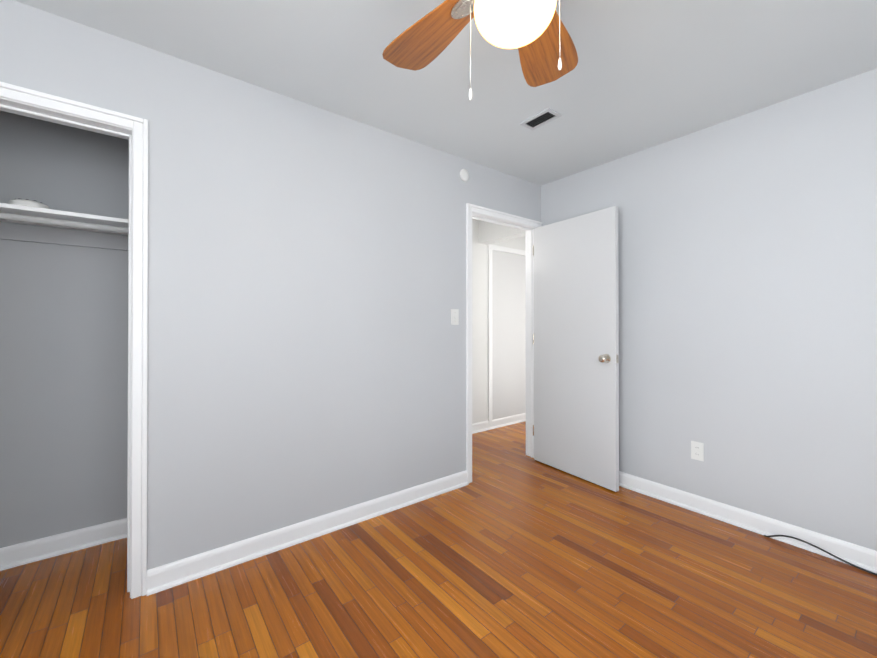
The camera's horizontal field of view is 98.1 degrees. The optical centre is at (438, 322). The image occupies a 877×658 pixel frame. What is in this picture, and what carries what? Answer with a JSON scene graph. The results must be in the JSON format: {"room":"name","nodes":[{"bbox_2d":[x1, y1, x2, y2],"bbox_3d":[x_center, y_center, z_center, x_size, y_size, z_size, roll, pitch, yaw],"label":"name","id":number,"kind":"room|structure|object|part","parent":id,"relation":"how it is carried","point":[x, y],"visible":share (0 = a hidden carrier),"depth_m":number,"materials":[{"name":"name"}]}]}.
{"room":"empty bedroom","nodes":[
{"label":"empty bedroom","id":0,"kind":"room"},
{"bbox_2d":[0,110,128,547],"bbox_3d":[-1.893,-0.012,1.810,1.330,2.440,0.650,0,0,-38],"label":"wall","id":1,"kind":"structure","parent":0,"point":[63,388],"depth_m":2.00,"materials":[{"name":"grey paint"}]},
{"bbox_2d":[0,518,126,570],"bbox_3d":[-1.857,1.158,1.757,1.090,0.100,0.530,0,0,-38],"label":"baseboard","id":2,"kind":"structure","parent":1,"relation":"attached to","point":[19,554],"depth_m":1.99,"materials":[{"name":"white paint"}]},
{"bbox_2d":[0,212,127,233],"bbox_3d":[-1.820,-0.461,1.717,1.047,0.056,0.056,0,0,-38],"label":"rail","id":3,"kind":"object","parent":1,"relation":"attached to","point":[48,221],"visible":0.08,"depth_m":1.76,"materials":[{"name":"metal"}]},
{"bbox_2d":[0,203,128,250],"bbox_3d":[-1.908,-0.459,1.832,1.086,0.104,0.359,0,0,-38],"label":"closet shelf","id":4,"kind":"object","parent":1,"relation":"attached to","point":[36,232],"visible":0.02,"depth_m":1.92,"materials":[{"name":"white paint"}]},
{"bbox_2d":[8,198,49,208],"bbox_3d":[-1.864,-0.530,1.734,0.132,0.038,0.132,0,0,-38],"label":"smoke detector","id":5,"kind":"object","parent":4,"relation":"on","point":[26,202],"visible":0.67,"depth_m":1.69,"materials":[{"name":"white plastic"}]},
{"bbox_2d":[0,0,540,569],"bbox_3d":[-0.299,-0.008,2.551,5.420,2.440,0.120,0,0,-38],"label":"wall","id":6,"kind":"structure","parent":0,"point":[306,296],"depth_m":2.04,"materials":[{"name":"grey paint"}]},
{"bbox_2d":[0,81,147,598],"bbox_3d":[-1.631,0.153,1.514,0.751,2.108,0.143,0,0,-38],"label":"trim","id":7,"kind":"structure","parent":6,"relation":"attached to","point":[23,101],"depth_m":1.67,"materials":[{"name":"white paint"}]},
{"bbox_2d":[147,470,467,595],"bbox_3d":[-0.540,1.160,2.267,1.904,0.100,0.028,0,0,-38],"label":"baseboard","id":8,"kind":"structure","parent":6,"relation":"attached to","point":[175,573],"depth_m":2.05,"materials":[{"name":"white paint"}]},
{"bbox_2d":[451,309,458,324],"bbox_3d":[0.123,-0.037,2.790,0.070,0.115,0.016,0,0,-38],"label":"light switch","id":9,"kind":"object","parent":6,"relation":"attached to","point":[454,316],"visible":1,"depth_m":2.79,"materials":[{"name":"white plastic"}]},
{"bbox_2d":[460,169,468,181],"bbox_3d":[0.196,-1.102,2.852,0.092,0.092,0.016,0,0,-38],"label":"round cover plate","id":10,"kind":"object","parent":6,"relation":"attached to","point":[464,174],"visible":1,"depth_m":2.84,"materials":[{"name":"white plastic"}]},
{"bbox_2d":[466,203,541,483],"bbox_3d":[0.525,0.161,3.186,0.898,2.108,0.160,0,0,-38],"label":"door frame","id":11,"kind":"structure","parent":6,"relation":"attached to","point":[528,226],"depth_m":3.18,"materials":[{"name":"white paint"}]},
{"bbox_2d":[533,206,618,491],"bbox_3d":[1.061,0.190,3.034,0.180,2.028,0.782,0,0,-33],"label":"bedroom door","id":12,"kind":"structure","parent":11,"relation":"attached to","point":[576,356],"depth_m":2.95,"materials":[{"name":"white paint"}]},
{"bbox_3d":[1.244,0.263,2.747,0.180,0.066,0.102,0,0,-33],"label":"knob","id":13,"kind":"part","parent":12,"relation":"part of","materials":[{"name":"silver metal"}]},
{"bbox_2d":[0,421,876,657],"bbox_3d":[0.320,1.238,1.716,5.650,0.060,4.450,0,0,-38],"label":"floor","id":14,"kind":"structure","parent":0,"point":[512,549],"depth_m":1.70,"materials":[{"name":"brown wood"}]},
{"bbox_2d":[764,535,876,575],"bbox_3d":[1.987,1.184,1.952,0.019,0.050,0.492,0,0,-38],"label":"cord","id":15,"kind":"object","parent":14,"relation":"on","point":[822,550],"visible":0.98,"depth_m":1.96,"materials":[{"name":"black rubber"}]},
{"bbox_2d":[14,0,876,185],"bbox_3d":[0.320,-1.262,1.728,5.650,0.060,4.450,0,0,-38],"label":"ceiling","id":16,"kind":"structure","parent":0,"point":[643,75],"depth_m":1.81,"materials":[{"name":"white paint"}]},
{"bbox_2d":[382,0,577,100],"bbox_3d":[0.192,-0.930,1.076,1.038,0.610,1.027,0,0,-38],"label":"ceiling fan","id":17,"kind":"object","parent":16,"relation":"hanging from","point":[536,34],"visible":1,"depth_m":1.27,"materials":[{"name":"brown wood"}]},
{"label":"blade","id":18,"kind":"part","parent":17,"relation":"part of","materials":[{"name":"brown wood"}]},
{"bbox_3d":[0.212,-0.865,1.063,0.228,0.140,0.228,0,0,-38],"label":"globe","id":19,"kind":"part","parent":17,"relation":"part of","materials":[{"name":"white glass"}]},
{"bbox_3d":[0.212,-0.787,1.062,0.188,0.323,0.181,0,0,-38],"label":"chain","id":20,"kind":"part","parent":17,"relation":"part of","materials":[{"name":"silver metal"}]},
{"bbox_3d":[0.373,-0.990,1.360,0.200,0.006,0.405,-11,-9,27],"label":"blade","id":21,"kind":"part","parent":17,"relation":"part of","materials":[{"name":"brown wood"}]},
{"bbox_2d":[520,108,561,130],"bbox_3d":[0.616,-1.224,2.303,0.125,0.010,0.215,0,0,-38],"label":"ceiling vent","id":22,"kind":"object","parent":16,"relation":"in","point":[541,118],"visible":1,"depth_m":2.29,"materials":[{"name":"grey metal"}]},
{"bbox_2d":[472,219,475,423],"bbox_3d":[0.080,-0.001,4.042,3.000,2.440,0.120,0,0,-38],"label":"wall","id":23,"kind":"structure","parent":0,"point":[473,220],"depth_m":4.21,"materials":[{"name":"white paint"}]},
{"bbox_2d":[472,413,525,433],"bbox_3d":[0.125,1.169,3.978,2.760,0.100,0.028,0,0,-38],"label":"baseboard","id":24,"kind":"structure","parent":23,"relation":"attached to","point":[496,423],"depth_m":4.39,"materials":[{"name":"white paint"}]},
{"bbox_2d":[488,244,525,427],"bbox_3d":[0.891,0.168,4.578,0.816,2.108,0.018,0,0,-38],"label":"door","id":25,"kind":"structure","parent":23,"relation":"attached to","point":[507,334],"depth_m":4.52,"materials":[{"name":"white paint"}]},
{"bbox_2d":[476,219,525,422],"bbox_3d":[0.750,-0.001,3.959,0.180,2.440,0.830,0,0,-38],"label":"wall","id":26,"kind":"structure","parent":0,"point":[484,234],"depth_m":4.27,"materials":[{"name":"white paint"}]},
{"bbox_2d":[541,68,876,550],"bbox_3d":[1.902,-0.010,2.233,0.120,2.440,3.070,0,0,-38],"label":"wall","id":27,"kind":"structure","parent":0,"point":[747,257],"depth_m":2.20,"materials":[{"name":"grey paint"}]},
{"bbox_2d":[691,441,703,461],"bbox_3d":[1.658,0.826,2.439,0.008,0.115,0.070,0,0,-38],"label":"wall outlet","id":28,"kind":"object","parent":27,"relation":"attached to","point":[697,450],"visible":1,"depth_m":2.44,"materials":[{"name":"white plastic"}]},
{"bbox_2d":[619,471,876,573],"bbox_3d":[1.794,1.160,2.246,0.028,0.100,2.910,0,0,-38],"label":"baseboard","id":29,"kind":"structure","parent":27,"relation":"attached to","point":[865,558],"depth_m":2.19,"materials":[{"name":"white paint"}]}
]}

